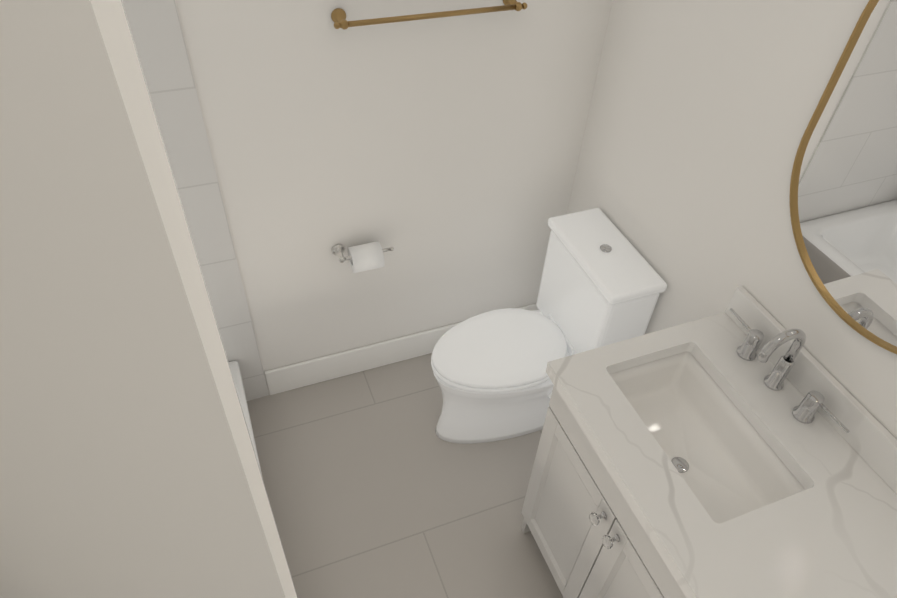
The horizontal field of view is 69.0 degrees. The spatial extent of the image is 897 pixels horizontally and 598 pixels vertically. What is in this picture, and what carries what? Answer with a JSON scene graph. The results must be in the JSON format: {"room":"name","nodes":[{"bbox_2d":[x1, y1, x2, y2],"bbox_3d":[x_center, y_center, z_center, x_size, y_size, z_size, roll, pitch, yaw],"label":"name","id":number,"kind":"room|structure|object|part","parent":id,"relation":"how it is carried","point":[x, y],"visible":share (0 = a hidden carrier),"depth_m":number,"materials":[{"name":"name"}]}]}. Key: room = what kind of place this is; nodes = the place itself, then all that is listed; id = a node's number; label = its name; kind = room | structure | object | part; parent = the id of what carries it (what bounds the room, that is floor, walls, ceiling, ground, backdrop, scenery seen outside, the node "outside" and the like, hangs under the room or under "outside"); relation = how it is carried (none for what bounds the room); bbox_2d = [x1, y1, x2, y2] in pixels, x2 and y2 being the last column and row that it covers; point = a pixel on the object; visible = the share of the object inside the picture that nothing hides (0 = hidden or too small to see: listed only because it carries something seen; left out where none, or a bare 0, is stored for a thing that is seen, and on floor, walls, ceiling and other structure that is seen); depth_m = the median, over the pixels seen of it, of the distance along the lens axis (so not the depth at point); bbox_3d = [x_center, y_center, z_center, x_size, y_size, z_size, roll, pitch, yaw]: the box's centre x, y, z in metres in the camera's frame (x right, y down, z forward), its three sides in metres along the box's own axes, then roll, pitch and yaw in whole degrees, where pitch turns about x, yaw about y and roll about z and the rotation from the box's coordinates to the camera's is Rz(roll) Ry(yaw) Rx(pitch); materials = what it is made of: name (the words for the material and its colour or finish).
{"room":"bathroom","nodes":[
{"label":"bathroom","id":0,"kind":"room"},
{"bbox_2d":[0,0,296,597],"bbox_3d":[-0.600,0.567,0.857,0.810,2.440,0.170,-13,47,-17],"label":"wall","id":1,"kind":"structure","parent":0,"point":[129,467],"depth_m":0.41,"materials":[{"name":"paint"}]},
{"bbox_2d":[121,0,297,597],"bbox_3d":[-0.628,0.506,0.917,0.800,2.440,0.010,-13,47,-17],"label":"wall tiles","id":2,"kind":"structure","parent":1,"relation":"attached to","point":[196,254],"depth_m":0.57,"materials":[{"name":"white tile"}]},
{"bbox_2d":[175,0,612,391],"bbox_3d":[-0.565,-0.549,1.998,2.270,2.440,0.120,-13,47,-17],"label":"wall","id":3,"kind":"structure","parent":0,"point":[441,155],"depth_m":2.19,"materials":[{"name":"paint"}]},
{"bbox_2d":[122,0,268,400],"bbox_3d":[-1.090,-0.375,1.785,0.832,2.440,0.010,-13,47,-17],"label":"wall tile","id":4,"kind":"structure","parent":3,"relation":"attached to","point":[157,34],"depth_m":1.95,"materials":[{"name":"white tile"}]},
{"bbox_2d":[331,241,393,272],"bbox_3d":[-0.304,-0.155,2.367,0.218,0.096,0.107,-13,47,-17],"label":"paper holder","id":5,"kind":"object","parent":3,"relation":"attached to","point":[365,257],"visible":1,"depth_m":2.33,"materials":[{"name":"white paper"}]},
{"bbox_3d":[-0.309,-0.176,2.369,0.218,0.048,0.072,-13,47,-17],"label":"paper holder arm","id":6,"kind":"part","parent":5,"relation":"part of"},
{"bbox_2d":[264,303,537,394],"bbox_3d":[-0.145,0.206,2.893,1.306,0.150,0.014,-13,47,-17],"label":"baseboard","id":7,"kind":"structure","parent":3,"relation":"attached to","point":[313,371],"depth_m":2.80,"materials":[{"name":"paint"}]},
{"bbox_2d":[331,0,526,29],"bbox_3d":[-0.048,-0.818,1.859,0.582,0.042,0.076,-13,47,-17],"label":"towel rail","id":8,"kind":"object","parent":3,"relation":"attached to","point":[338,17],"visible":1,"depth_m":1.82,"materials":[{"name":"gold metal"}]},
{"bbox_2d":[247,353,562,597],"bbox_3d":[0.231,1.812,1.457,2.390,0.100,4.540,-13,47,-17],"label":"floor","id":9,"kind":"structure","parent":0,"point":[375,486],"depth_m":2.46,"materials":[{"name":"tile"}]},
{"bbox_2d":[228,361,262,477],"bbox_3d":[-0.939,0.845,2.099,0.746,0.275,1.304,-13,47,-17],"label":"bathtub","id":10,"kind":"object","parent":9,"relation":"on","point":[236,373],"visible":0.08,"depth_m":2.41,"materials":[{"name":"white ceramic"}]},
{"bbox_2d":[431,208,666,443],"bbox_3d":[0.283,0.177,2.462,0.730,0.833,0.450,-13,47,-17],"label":"toilet","id":11,"kind":"object","parent":9,"relation":"on","point":[603,283],"visible":0.92,"depth_m":2.36,"materials":[{"name":"white ceramic"}]},
{"bbox_3d":[0.199,0.185,2.424,0.548,0.055,0.372,-13,47,-17],"label":"seat","id":12,"kind":"part","parent":11,"relation":"part of","materials":[{"name":"white plastic"}]},
{"bbox_3d":[0.491,0.059,2.457,0.292,0.627,0.450,-13,47,-17],"label":"tank","id":13,"kind":"part","parent":11,"relation":"part of","materials":[{"name":"white ceramic"}]},
{"bbox_2d":[521,370,688,597],"bbox_3d":[0.872,1.120,1.495,0.618,0.895,1.972,-13,47,-17],"label":"bathroom vanity","id":14,"kind":"object","parent":9,"relation":"on","point":[593,544],"depth_m":1.77,"materials":[{"name":"paint"}]},
{"bbox_2d":[546,312,896,597],"bbox_3d":[0.901,0.777,1.178,0.598,0.040,1.992,-13,47,-17],"label":"countertop","id":15,"kind":"structure","parent":14,"relation":"on","point":[837,537],"depth_m":1.47,"materials":[{"name":"white stone"}]},
{"bbox_2d":[609,346,808,525],"bbox_3d":[0.625,0.385,1.693,0.342,0.170,0.527,-13,47,-17],"label":"sink","id":16,"kind":"object","parent":15,"relation":"in","point":[733,468],"depth_m":1.77,"materials":[{"name":"white ceramic"}]},
{"bbox_2d":[725,306,852,433],"bbox_3d":[0.816,0.153,1.623,0.143,0.221,0.427,-13,47,-17],"label":"faucet","id":17,"kind":"object","parent":15,"relation":"on","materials":[{"name":"silver metal"}]},
{"bbox_2d":[567,0,896,438],"bbox_3d":[1.346,0.654,0.896,0.120,2.440,4.540,-13,47,-17],"label":"wall","id":18,"kind":"structure","parent":0,"point":[700,113],"depth_m":1.80,"materials":[{"name":"paint"}]},
{"bbox_2d":[726,286,896,493],"bbox_3d":[1.174,0.663,1.213,0.020,0.100,1.992,-13,47,-17],"label":"backsplash","id":19,"kind":"structure","parent":18,"relation":"attached to","point":[874,443],"depth_m":1.57,"materials":[{"name":"white stone"}]},
{"bbox_2d":[789,0,896,353],"bbox_3d":[0.953,-0.265,1.214,0.019,0.885,0.640,-13,47,-17],"label":"mirror","id":20,"kind":"object","parent":18,"relation":"attached to","point":[843,199],"visible":0.98,"depth_m":1.43,"materials":[{"name":"gold metal"}]}
]}

